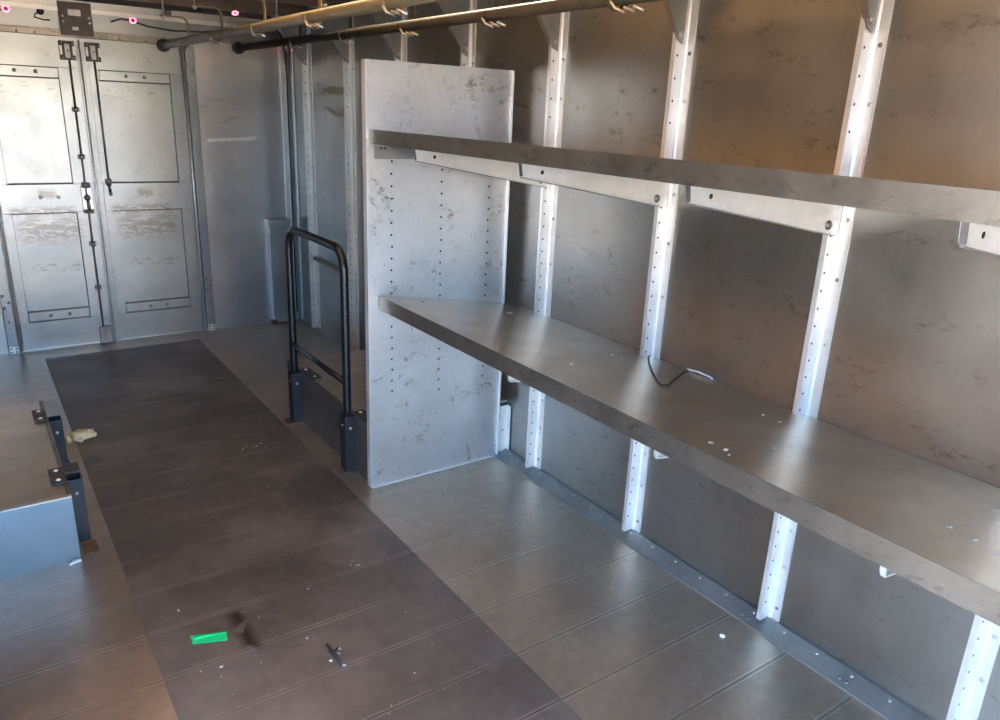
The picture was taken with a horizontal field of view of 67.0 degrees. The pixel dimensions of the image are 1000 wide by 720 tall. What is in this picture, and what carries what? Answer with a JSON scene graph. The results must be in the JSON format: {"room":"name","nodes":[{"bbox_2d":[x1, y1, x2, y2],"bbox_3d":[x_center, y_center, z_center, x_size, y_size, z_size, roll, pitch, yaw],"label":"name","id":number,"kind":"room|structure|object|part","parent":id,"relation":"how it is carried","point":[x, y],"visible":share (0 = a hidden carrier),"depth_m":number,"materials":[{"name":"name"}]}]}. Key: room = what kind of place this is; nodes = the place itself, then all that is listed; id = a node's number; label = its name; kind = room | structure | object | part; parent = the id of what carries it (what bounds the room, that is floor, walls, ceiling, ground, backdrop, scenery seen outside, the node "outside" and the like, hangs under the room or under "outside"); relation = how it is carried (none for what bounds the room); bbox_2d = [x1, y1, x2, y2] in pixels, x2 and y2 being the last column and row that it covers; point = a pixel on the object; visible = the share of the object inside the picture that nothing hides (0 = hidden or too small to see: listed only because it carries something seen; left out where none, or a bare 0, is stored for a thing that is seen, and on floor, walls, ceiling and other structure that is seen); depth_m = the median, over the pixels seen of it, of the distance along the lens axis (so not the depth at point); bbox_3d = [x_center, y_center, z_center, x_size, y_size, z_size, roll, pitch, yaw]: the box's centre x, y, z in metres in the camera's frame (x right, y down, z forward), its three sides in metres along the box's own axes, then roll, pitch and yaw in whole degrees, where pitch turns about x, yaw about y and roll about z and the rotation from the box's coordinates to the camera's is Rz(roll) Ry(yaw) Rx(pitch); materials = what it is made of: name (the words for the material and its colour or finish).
{"room":"vehicle interior","nodes":[
{"label":"vehicle interior","id":0,"kind":"room"},
{"bbox_2d":[0,0,299,354],"bbox_3d":[-2.259,-1.035,4.270,2.270,1.950,0.155,-10,22,-33],"label":"wall","id":1,"kind":"structure","parent":0,"point":[239,95],"depth_m":4.64,"materials":[{"name":"metal"}]},
{"bbox_2d":[0,5,9,11],"bbox_3d":[-2.564,-1.775,3.798,0.166,0.035,0.016,-10,22,-33],"label":"marker light","id":2,"kind":"object","parent":1,"relation":"attached to","point":[4,8],"visible":1,"depth_m":3.83,"materials":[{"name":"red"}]},
{"bbox_2d":[0,209,23,354],"bbox_3d":[-2.711,-0.843,4.027,0.073,1.700,0.046,-10,22,-33],"label":"post","id":3,"kind":"object","parent":1,"relation":"attached to","point":[5,298],"visible":1,"depth_m":4.19,"materials":[{"name":"metal"}]},
{"bbox_2d":[34,9,49,20],"bbox_3d":[-2.382,-1.798,3.922,0.075,0.061,0.018,-10,22,-33],"label":"stub","id":4,"kind":"object","parent":1,"relation":"attached to","point":[38,11],"visible":1,"depth_m":3.92,"materials":[{"name":"black plastic"}]},
{"bbox_3d":[-2.386,-1.810,3.919,0.036,0.036,0.012,-10,22,-33],"label":"knob","id":5,"kind":"part","parent":4,"relation":"part of","materials":[{"name":"black plastic"}]},
{"bbox_2d":[0,32,117,349],"bbox_3d":[-2.475,-0.883,4.170,0.484,1.705,0.070,-10,22,-33],"label":"door","id":6,"kind":"structure","parent":1,"relation":"in","point":[50,200],"depth_m":4.17,"materials":[{"name":"metal"}]},
{"bbox_3d":[-2.330,-0.899,4.263,0.010,1.510,0.010,-10,22,-33],"label":"lock rod","id":7,"kind":"part","parent":6,"relation":"part of","materials":[{"name":"metal"}]},
{"bbox_3d":[-2.327,-0.913,4.259,0.054,0.170,0.030,-10,22,-33],"label":"lock plate","id":8,"kind":"part","parent":6,"relation":"part of","materials":[{"name":"metal"}]},
{"bbox_3d":[-2.321,-0.885,4.255,0.036,0.090,0.027,-10,22,-33],"label":"lock handle","id":9,"kind":"part","parent":6,"relation":"part of","materials":[{"name":"metal"}]},
{"bbox_2d":[57,0,93,36],"bbox_3d":[-2.241,-1.801,3.990,0.154,0.164,0.020,-10,22,-33],"label":"plate","id":10,"kind":"object","parent":1,"relation":"attached to","point":[75,18],"visible":1,"depth_m":3.98,"materials":[{"name":"brown metal"}]},
{"bbox_2d":[81,38,202,341],"bbox_3d":[-2.073,-0.955,4.443,0.502,1.705,0.066,-10,22,-33],"label":"door","id":11,"kind":"structure","parent":1,"relation":"in","point":[135,90],"depth_m":4.43,"materials":[{"name":"metal"}]},
{"bbox_3d":[-2.214,-1.301,4.204,0.010,0.700,0.010,-10,22,-33],"label":"lock rod","id":12,"kind":"part","parent":11,"relation":"part of","materials":[{"name":"metal"}]},
{"bbox_3d":[-2.225,-0.976,4.304,0.020,0.080,0.025,9,19,19],"label":"rod","id":13,"kind":"part","parent":11,"relation":"part of","materials":[{"name":"metal"}]},
{"bbox_3d":[-2.238,-1.815,4.032,2.270,0.110,0.034,-10,22,-33],"label":"header panel","id":14,"kind":"part","parent":1,"relation":"part of","materials":[{"name":"metal"}]},
{"bbox_2d":[111,18,209,32],"bbox_3d":[-1.873,-1.889,4.266,0.592,0.056,0.017,-10,22,-33],"label":"cable","id":15,"kind":"object","parent":1,"relation":"attached to","point":[132,20],"visible":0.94,"depth_m":4.22,"materials":[{"name":"black rubber"}]},
{"bbox_2d":[164,9,170,14],"bbox_3d":[-1.860,-1.939,4.216,0.040,0.036,0.039,-10,22,-33],"label":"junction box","id":16,"kind":"object","parent":1,"relation":"attached to","point":[166,11],"visible":0.67,"depth_m":4.20,"materials":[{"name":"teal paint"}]},
{"bbox_3d":[-2.209,-1.924,3.961,2.270,0.065,0.117,-10,22,-33],"label":"roof rail","id":17,"kind":"part","parent":1,"relation":"part of","materials":[{"name":"white metal"}]},
{"bbox_2d":[180,46,215,330],"bbox_3d":[-1.839,-0.998,4.612,0.072,1.700,0.046,-10,22,-33],"label":"post","id":18,"kind":"object","parent":1,"relation":"attached to","point":[187,56],"visible":0.98,"depth_m":4.58,"materials":[{"name":"metal"}]},
{"bbox_2d":[206,136,256,141],"bbox_3d":[-1.647,-1.358,4.636,0.313,0.040,0.002,-10,22,-33],"label":"tape strip","id":19,"kind":"object","parent":1,"relation":"attached to","point":[250,137],"visible":1,"depth_m":4.65,"materials":[{"name":"grey plastic"}]},
{"bbox_2d":[276,30,297,311],"bbox_3d":[-1.376,-1.180,4.850,0.027,1.814,0.110,15,22,33],"label":"cable","id":20,"kind":"object","parent":1,"relation":"attached to","point":[277,31],"visible":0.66,"depth_m":4.87,"materials":[{"name":"black rubber"}]},
{"bbox_2d":[129,0,349,15],"bbox_3d":[-0.515,-1.105,1.655,2.370,0.101,6.144,-10,22,-33],"label":"ceiling","id":21,"kind":"structure","parent":0,"point":[244,6],"depth_m":4.11,"materials":[{"name":"white metal"}]},
{"bbox_2d":[157,0,444,51],"bbox_3d":[-0.237,-1.044,1.918,0.135,0.297,5.919,-10,22,-33],"label":"rail","id":22,"kind":"object","parent":21,"relation":"hanging from","point":[359,7],"visible":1,"depth_m":2.65,"materials":[{"name":"metal"}]},
{"bbox_2d":[232,0,660,53],"bbox_3d":[0.106,-1.113,2.145,0.134,0.280,5.919,-10,22,-33],"label":"rail","id":23,"kind":"object","parent":21,"relation":"attached to","point":[541,7],"visible":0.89,"depth_m":2.58,"materials":[{"name":"black metal"}]},
{"bbox_2d":[0,319,886,719],"bbox_3d":[-0.607,0.749,2.284,2.370,0.062,6.104,-10,22,-33],"label":"floor","id":24,"kind":"structure","parent":0,"point":[528,608],"depth_m":2.31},
{"bbox_2d":[0,401,80,579],"bbox_3d":[-1.856,0.448,2.574,0.624,0.228,0.927,-10,22,-33],"label":"box","id":25,"kind":"object","parent":24,"relation":"on","point":[38,531],"visible":0.96,"depth_m":2.37,"materials":[{"name":"metal"}]},
{"bbox_2d":[32,409,69,464],"bbox_3d":[-1.757,0.319,2.963,0.100,0.238,0.145,-10,22,-33],"label":"socket","id":26,"kind":"object","parent":24,"relation":"on","point":[39,415],"visible":0.73,"depth_m":2.92,"materials":[{"name":"blue paint"}]},
{"bbox_3d":[-1.780,0.215,2.918,0.044,0.004,0.130,-10,22,-33],"label":"mounting plate","id":27,"kind":"part","parent":26,"relation":"part of","materials":[{"name":"black metal"}]},
{"bbox_2d":[47,462,98,554],"bbox_3d":[-1.409,0.490,2.489,0.100,0.238,0.220,-10,22,-33],"label":"socket","id":28,"kind":"object","parent":24,"relation":"on","point":[56,475],"visible":0.88,"depth_m":2.49,"materials":[{"name":"blue paint"}]},
{"bbox_3d":[-1.446,0.379,2.464,0.044,0.004,0.125,-10,22,-33],"label":"mounting plate","id":29,"kind":"part","parent":28,"relation":"part of","materials":[{"name":"black metal"}]},
{"bbox_3d":[-1.433,0.360,2.522,0.046,0.004,0.070,-10,22,-33],"label":"mounting plate","id":30,"kind":"part","parent":28,"relation":"part of","materials":[{"name":"black metal"}]},
{"bbox_3d":[-1.349,0.617,2.486,0.043,0.004,0.075,-10,22,-33],"label":"foot plate","id":31,"kind":"part","parent":28,"relation":"part of","materials":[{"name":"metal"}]},
{"bbox_2d":[70,559,80,565],"bbox_3d":[-1.355,0.642,2.404,0.014,0.006,0.036,15,22,33],"label":"paper scrap","id":32,"kind":"object","parent":24,"relation":"on","point":[76,560],"visible":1,"depth_m":2.40,"materials":[{"name":"white paper"}]},
{"bbox_2d":[65,429,96,443],"bbox_3d":[-1.810,0.324,3.252,0.079,0.044,0.125,10,20,22],"label":"glove","id":33,"kind":"object","parent":24,"relation":"on","point":[79,435],"visible":1,"depth_m":3.23,"materials":[{"name":"beige fabric"}]},
{"bbox_2d":[191,631,226,643],"bbox_3d":[-0.806,0.766,2.089,0.099,0.009,0.036,-2,19,-14],"label":"tape","id":34,"kind":"object","parent":24,"relation":"on","point":[217,636],"visible":1,"depth_m":2.09,"materials":[{"name":"green plastic"}]},
{"bbox_2d":[87,382,443,713],"bbox_3d":[-0.990,0.525,2.808,0.758,0.002,2.578,-10,22,-33],"label":"crumbs","id":35,"kind":"object","parent":24,"relation":"on","point":[221,666],"visible":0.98,"depth_m":2.28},
{"bbox_2d":[264,217,289,323],"bbox_3d":[-1.460,-0.585,5.006,0.151,0.700,0.074,-10,22,-33],"label":"cover","id":36,"kind":"object","parent":24,"relation":"on","point":[277,228],"visible":0.94,"depth_m":4.97,"materials":[{"name":"metal"}]},
{"bbox_2d":[282,368,321,424],"bbox_3d":[-0.912,0.178,3.473,0.128,0.256,0.190,-10,22,-33],"label":"socket","id":37,"kind":"object","parent":24,"relation":"on","point":[294,380],"visible":0.99,"depth_m":3.49,"materials":[{"name":"blue paint"}]},
{"bbox_3d":[-0.972,0.284,3.545,0.077,0.004,0.070,-10,22,-33],"label":"foot plate","id":38,"kind":"part","parent":37,"relation":"part of","materials":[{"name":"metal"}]},
{"bbox_3d":[-0.865,0.062,3.443,0.050,0.004,0.155,-10,22,-33],"label":"mounting plate","id":39,"kind":"part","parent":37,"relation":"part of","materials":[{"name":"black metal"}]},
{"bbox_2d":[285,226,351,417],"bbox_3d":[-0.769,-0.076,3.178,0.032,0.910,0.623,-10,22,-33],"label":"handrail","id":40,"kind":"object","parent":37,"relation":"in","point":[345,379],"visible":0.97,"depth_m":3.00,"materials":[{"name":"black metal"}]},
{"bbox_2d":[326,643,345,666],"bbox_3d":[-0.446,0.797,2.045,0.040,0.014,0.102,-5,20,-21],"label":"debris","id":41,"kind":"object","parent":24,"relation":"on","point":[333,652],"visible":1,"depth_m":2.04,"materials":[{"name":"grey metal"}]},
{"bbox_2d":[335,409,366,473],"bbox_3d":[-0.572,0.342,3.019,0.118,0.256,0.190,-10,22,-33],"label":"socket","id":42,"kind":"object","parent":24,"relation":"on","point":[347,425],"visible":0.75,"depth_m":3.04,"materials":[{"name":"blue paint"}]},
{"bbox_3d":[-0.635,0.447,3.095,0.067,0.004,0.060,-10,22,-33],"label":"foot plate","id":43,"kind":"part","parent":42,"relation":"part of","materials":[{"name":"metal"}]},
{"bbox_3d":[-0.529,0.227,2.987,0.050,0.004,0.155,-10,22,-33],"label":"mounting plate","id":44,"kind":"part","parent":42,"relation":"part of","materials":[{"name":"black metal"}]},
{"bbox_2d":[287,349,506,480],"bbox_3d":[-0.499,0.205,3.459,0.631,0.246,0.936,-10,22,-33],"label":"box","id":45,"kind":"object","parent":24,"relation":"on","point":[322,398],"visible":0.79,"depth_m":3.33,"materials":[{"name":"metal"}]},
{"bbox_2d":[361,59,514,488],"bbox_3d":[-0.233,-0.287,2.877,0.594,1.563,0.040,-10,22,-33],"label":"divider panel","id":46,"kind":"object","parent":24,"relation":"on","point":[431,231],"visible":0.7,"depth_m":2.83,"materials":[{"name":"metal"}]},
{"bbox_2d":[293,0,999,719],"bbox_3d":[0.392,-0.339,2.600,0.042,2.010,6.144,-10,22,-33],"label":"wall","id":47,"kind":"structure","parent":0,"point":[913,368],"depth_m":2.07,"materials":[{"name":"grey metal"}]},
{"bbox_2d":[278,46,303,318],"bbox_3d":[-1.348,-1.121,4.888,0.062,1.760,0.083,-10,22,-33],"label":"trim","id":48,"kind":"structure","parent":47,"relation":"attached to","point":[290,66],"depth_m":4.84,"materials":[{"name":"grey metal"}]},
{"bbox_2d":[270,15,320,327],"bbox_3d":[-1.234,-1.073,4.586,0.224,1.848,0.048,-10,22,-33],"label":"wall post","id":49,"kind":"object","parent":47,"relation":"attached to","point":[304,54],"visible":0.95,"depth_m":4.60,"materials":[{"name":"metal"}]},
{"bbox_2d":[306,253,339,272],"bbox_3d":[-1.046,-0.577,4.617,0.027,0.036,0.705,-10,22,-33],"label":"rub rail","id":50,"kind":"object","parent":47,"relation":"attached to","point":[326,264],"visible":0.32,"depth_m":4.64,"materials":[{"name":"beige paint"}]},
{"bbox_2d":[322,106,343,117],"bbox_3d":[-0.944,-1.403,4.268,0.001,0.067,0.320,-10,22,-33],"label":"remains","id":51,"kind":"object","parent":47,"relation":"attached to","point":[340,113],"visible":0.91,"depth_m":4.22,"materials":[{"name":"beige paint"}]},
{"bbox_2d":[324,86,343,94],"bbox_3d":[-0.925,-1.504,4.213,0.001,0.045,0.310,-10,22,-33],"label":"remains","id":52,"kind":"object","parent":47,"relation":"attached to","point":[331,90],"visible":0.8,"depth_m":4.21,"materials":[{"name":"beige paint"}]},
{"bbox_2d":[310,6,359,350],"bbox_3d":[-0.896,-0.907,4.126,0.224,1.848,0.048,-10,22,-33],"label":"wall post","id":53,"kind":"object","parent":47,"relation":"attached to","point":[346,51],"visible":0.94,"depth_m":4.14,"materials":[{"name":"metal"}]},
{"bbox_2d":[369,7,406,61],"bbox_3d":[-0.566,-0.745,3.677,0.224,1.848,0.048,-10,22,-33],"label":"wall post","id":54,"kind":"object","parent":47,"relation":"attached to","point":[396,43],"visible":0.05,"depth_m":3.47,"materials":[{"name":"metal"}]},
{"bbox_2d":[434,0,476,66],"bbox_3d":[-0.233,-0.582,3.225,0.224,1.848,0.048,-10,22,-33],"label":"wall post","id":55,"kind":"object","parent":47,"relation":"attached to","point":[464,36],"visible":0.11,"depth_m":3.02,"materials":[{"name":"metal"}]},
{"bbox_2d":[498,404,510,451],"bbox_3d":[0.019,0.297,3.240,0.041,0.212,0.024,-10,22,-33],"label":"bracket","id":56,"kind":"object","parent":47,"relation":"attached to","point":[505,410],"visible":1,"depth_m":3.24,"materials":[{"name":"metal"}]},
{"bbox_2d":[525,0,569,468],"bbox_3d":[0.099,-0.419,2.774,0.224,1.848,0.048,-10,22,-33],"label":"wall post","id":57,"kind":"object","parent":47,"relation":"attached to","point":[555,27],"visible":0.83,"depth_m":2.79,"materials":[{"name":"metal"}]},
{"bbox_2d":[621,0,699,532],"bbox_3d":[0.426,-0.258,2.330,0.224,1.848,0.048,-10,22,-33],"label":"wall post","id":58,"kind":"object","parent":47,"relation":"attached to","point":[682,15],"visible":0.88,"depth_m":2.33,"materials":[{"name":"metal"}]},
{"bbox_2d":[370,129,999,256],"bbox_3d":[0.792,-0.254,1.413,0.630,0.186,3.426,-10,22,-33],"label":"wall shelf","id":59,"kind":"object","parent":47,"relation":"attached to","point":[812,202],"visible":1,"depth_m":1.60,"materials":[{"name":"metal"}]},
{"bbox_2d":[379,296,999,625],"bbox_3d":[0.781,0.281,1.598,0.602,0.166,3.426,-10,22,-33],"label":"wall shelf","id":60,"kind":"object","parent":47,"relation":"attached to","point":[891,507],"visible":1,"depth_m":1.69,"materials":[{"name":"metal"}]},
{"bbox_2d":[648,355,688,385],"bbox_3d":[0.512,0.031,2.270,0.123,0.044,0.397,5,18,8],"label":"loose wire","id":61,"kind":"object","parent":60,"relation":"on","point":[649,355],"visible":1,"depth_m":2.20,"materials":[{"name":"black rubber"}]},
{"bbox_2d":[687,368,712,379],"bbox_3d":[0.615,0.043,2.310,0.018,0.008,0.102,-10,22,-33],"label":"cable tie","id":62,"kind":"object","parent":60,"relation":"on","point":[696,371],"visible":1,"depth_m":2.31,"materials":[{"name":"white plastic"}]},
{"bbox_2d":[421,301,998,540],"bbox_3d":[0.343,0.050,2.093,0.410,0.064,1.904,-10,22,-33],"label":"crumbs","id":63,"kind":"object","parent":60,"relation":"on","point":[711,442],"visible":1,"depth_m":1.60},
{"bbox_2d":[495,448,931,719],"bbox_3d":[1.002,0.889,1.924,0.061,0.030,3.640,-10,22,-33],"label":"baseboard","id":64,"kind":"structure","parent":47,"relation":"attached to","point":[884,703],"depth_m":2.31,"materials":[{"name":"grey metal"}]},
{"bbox_2d":[756,0,894,621],"bbox_3d":[0.752,-0.098,1.886,0.224,1.848,0.048,-10,22,-33],"label":"wall post","id":65,"kind":"object","parent":47,"relation":"attached to","point":[876,15],"visible":0.83,"depth_m":1.90,"materials":[{"name":"metal"}]},
{"bbox_2d":[946,614,999,719],"bbox_3d":[1.056,0.051,1.473,0.224,1.848,0.048,-10,22,-33],"label":"wall post","id":66,"kind":"object","parent":47,"relation":"attached to","point":[983,644],"visible":0.81,"depth_m":1.75,"materials":[{"name":"metal"}]}
]}

